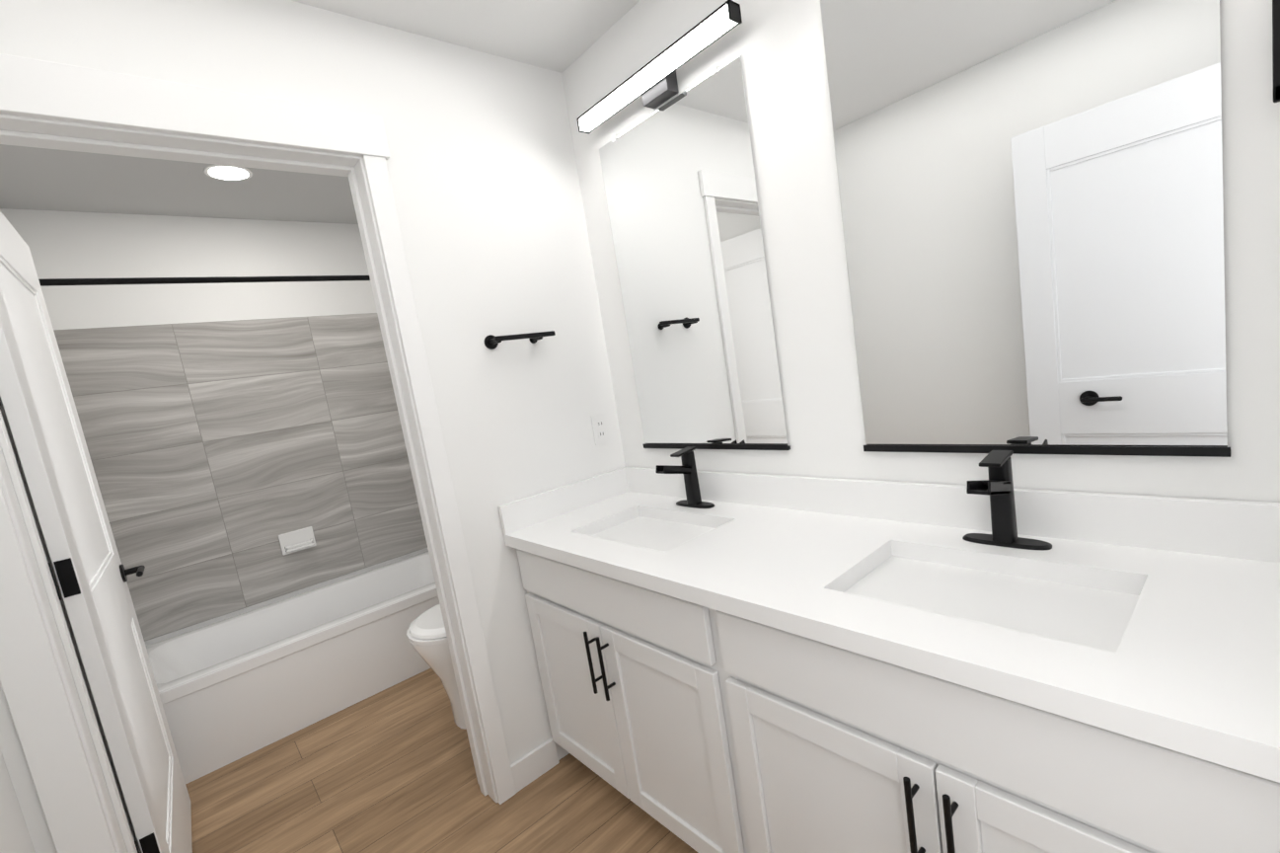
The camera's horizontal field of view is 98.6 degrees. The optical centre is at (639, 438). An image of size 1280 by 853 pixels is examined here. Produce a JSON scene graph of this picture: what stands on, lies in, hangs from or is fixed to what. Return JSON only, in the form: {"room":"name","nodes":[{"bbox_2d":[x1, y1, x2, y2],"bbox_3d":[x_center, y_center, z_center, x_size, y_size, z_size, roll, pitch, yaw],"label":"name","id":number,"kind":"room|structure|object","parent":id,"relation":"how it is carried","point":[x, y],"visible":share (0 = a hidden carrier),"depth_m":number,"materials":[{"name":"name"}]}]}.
{"room":"bathroom","nodes":[
{"label":"bathroom","id":0,"kind":"room"},
{"bbox_2d":[0,682,56,852],"bbox_3d":[-1.440,0.222,1.082,0.210,2.500,4.105,-15,10,-40],"label":"wall","id":1,"kind":"structure","parent":0,"point":[24,828],"depth_m":1.16,"materials":[{"name":"white paint"}]},
{"bbox_2d":[0,211,192,852],"bbox_3d":[-1.617,0.380,1.630,0.157,2.080,0.884,-15,10,-39],"label":"room door","id":2,"kind":"structure","parent":1,"relation":"in","point":[49,440],"depth_m":1.51,"materials":[{"name":"white wood"}]},
{"bbox_2d":[0,0,603,839],"bbox_3d":[-0.818,0.043,1.688,1.620,2.500,0.140,-15,10,-40],"label":"wall","id":3,"kind":"structure","parent":0,"point":[231,432],"depth_m":2.53,"materials":[{"name":"white paint"}]},
{"bbox_2d":[38,275,370,286],"bbox_3d":[-1.676,-0.707,2.445,1.618,0.060,0.060,-15,10,-40],"label":"rail","id":4,"kind":"object","parent":3,"relation":"attached to","point":[107,281],"visible":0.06,"depth_m":2.28,"materials":[{"name":"black metal"}]},
{"bbox_2d":[0,53,559,852],"bbox_3d":[-0.482,0.182,1.312,1.658,2.221,3.203,-15,10,-40],"label":"door frame","id":5,"kind":"structure","parent":3,"relation":"attached to","point":[47,105],"depth_m":1.34,"materials":[{"name":"white wood"}]},
{"bbox_2d":[278,526,316,555],"bbox_3d":[-1.942,0.583,3.128,0.170,0.120,0.050,-15,10,-40],"label":"soap dish","id":6,"kind":"object","parent":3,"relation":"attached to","point":[296,540],"visible":1,"depth_m":3.13,"materials":[{"name":"white ceramic"}]},
{"bbox_2d":[484,330,555,349],"bbox_3d":[-0.411,-0.346,1.902,0.242,0.048,0.069,-15,10,-40],"label":"hook rail","id":7,"kind":"object","parent":3,"relation":"attached to","point":[491,341],"visible":1,"depth_m":1.86,"materials":[{"name":"black metal"}]},
{"bbox_2d":[590,412,609,445],"bbox_3d":[-0.155,-0.038,2.163,0.072,0.116,0.008,-15,10,-40],"label":"electrical outlet plate","id":8,"kind":"object","parent":3,"relation":"attached to","point":[600,428],"visible":1,"depth_m":2.16,"materials":[{"name":"white plastic"}]},
{"bbox_2d":[0,0,639,224],"bbox_3d":[-0.670,-1.238,1.159,2.040,0.100,5.005,-15,10,-40],"label":"ceiling","id":9,"kind":"structure","parent":0,"point":[39,179],"depth_m":2.21,"materials":[{"name":"grey paint"}]},
{"bbox_2d":[203,164,252,180],"bbox_3d":[-1.810,-1.169,2.423,0.176,0.008,0.176,-15,10,-40],"label":"recessed light","id":10,"kind":"object","parent":9,"relation":"in","point":[226,173],"visible":0.96,"depth_m":2.41,"materials":[{"name":"white"}]},
{"bbox_2d":[185,667,698,852],"bbox_3d":[-0.266,1.309,1.495,2.040,0.100,5.005,-15,10,-40],"label":"floor","id":11,"kind":"structure","parent":0,"point":[391,769],"depth_m":1.97,"materials":[{"name":"brown wood"}]},
{"bbox_2d":[145,550,439,783],"bbox_3d":[-1.617,1.072,2.937,1.612,0.410,0.756,-15,10,-40],"label":"bathtub","id":12,"kind":"object","parent":11,"relation":"on","point":[234,688],"visible":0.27,"depth_m":2.62,"materials":[{"name":"white ceramic"}]},
{"bbox_2d":[406,603,466,729],"bbox_3d":[-0.670,0.764,2.448,0.696,0.845,0.450,-15,10,-40],"label":"toilet","id":13,"kind":"object","parent":11,"relation":"on","point":[426,636],"visible":0.19,"depth_m":2.23,"materials":[{"name":"white ceramic"}]},
{"bbox_2d":[516,516,714,852],"bbox_3d":[0.147,0.722,1.771,0.552,0.850,0.987,-15,10,-40],"label":"base cabinet","id":14,"kind":"object","parent":11,"relation":"on","point":[612,667],"depth_m":1.59,"materials":[{"name":"white wood"}]},
{"bbox_2d":[497,466,1279,782],"bbox_3d":[0.355,0.238,1.357,0.577,0.140,1.888,-15,10,-40],"label":"countertop","id":15,"kind":"structure","parent":14,"relation":"on","point":[1190,666],"depth_m":1.03,"materials":[{"name":"white stone"}]},
{"bbox_2d":[655,446,714,508],"bbox_3d":[0.134,0.140,1.830,0.170,0.198,0.164,-15,10,-40],"label":"vanity faucet","id":16,"kind":"object","parent":15,"relation":"on","point":[688,468],"visible":1,"depth_m":1.84,"materials":[{"name":"black metal"}]},
{"bbox_2d":[962,450,1052,550],"bbox_3d":[0.732,0.137,1.137,0.170,0.198,0.164,-15,10,-40],"label":"vanity faucet","id":17,"kind":"object","parent":15,"relation":"on","point":[997,487],"visible":1,"depth_m":1.15,"materials":[{"name":"black metal"}]},
{"bbox_2d":[674,555,1279,852],"bbox_3d":[0.714,0.719,1.113,0.552,0.850,1.053,-15,10,-40],"label":"base cabinet","id":18,"kind":"object","parent":11,"relation":"on","point":[700,727],"depth_m":0.95,"materials":[{"name":"white wood"}]},
{"bbox_2d":[536,0,1279,502],"bbox_3d":[-0.098,-0.144,2.242,0.249,2.500,4.105,-15,10,-40],"label":"wall","id":19,"kind":"structure","parent":0,"point":[781,45],"depth_m":1.45,"materials":[{"name":"white paint"}]},
{"bbox_2d":[576,0,742,133],"bbox_3d":[0.042,-1.081,1.684,0.091,0.077,0.680,-15,10,-40],"label":"light bar","id":20,"kind":"object","parent":19,"relation":"attached to","point":[652,83],"visible":1,"depth_m":1.64,"materials":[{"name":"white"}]},
{"bbox_2d":[599,54,790,450],"bbox_3d":[0.144,-0.509,1.807,0.014,1.111,0.649,-15,10,-40],"label":"mirror","id":21,"kind":"object","parent":19,"relation":"attached to","point":[679,178],"visible":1,"depth_m":1.76,"materials":[{"name":"clear glass"}]},
{"bbox_2d":[820,0,1231,456],"bbox_3d":[0.725,-0.512,1.134,0.014,1.111,0.660,-15,10,-40],"label":"mirror","id":22,"kind":"object","parent":19,"relation":"attached to","point":[1031,193],"visible":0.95,"depth_m":1.10,"materials":[{"name":"clear glass"}]},
{"bbox_2d":[1272,0,1279,102],"bbox_3d":[0.993,-0.584,0.769,0.056,0.165,0.144,-15,10,-40],"label":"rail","id":23,"kind":"object","parent":19,"relation":"attached to","point":[1276,46],"visible":0.92,"depth_m":0.80,"materials":[{"name":"black metal"}]}
]}

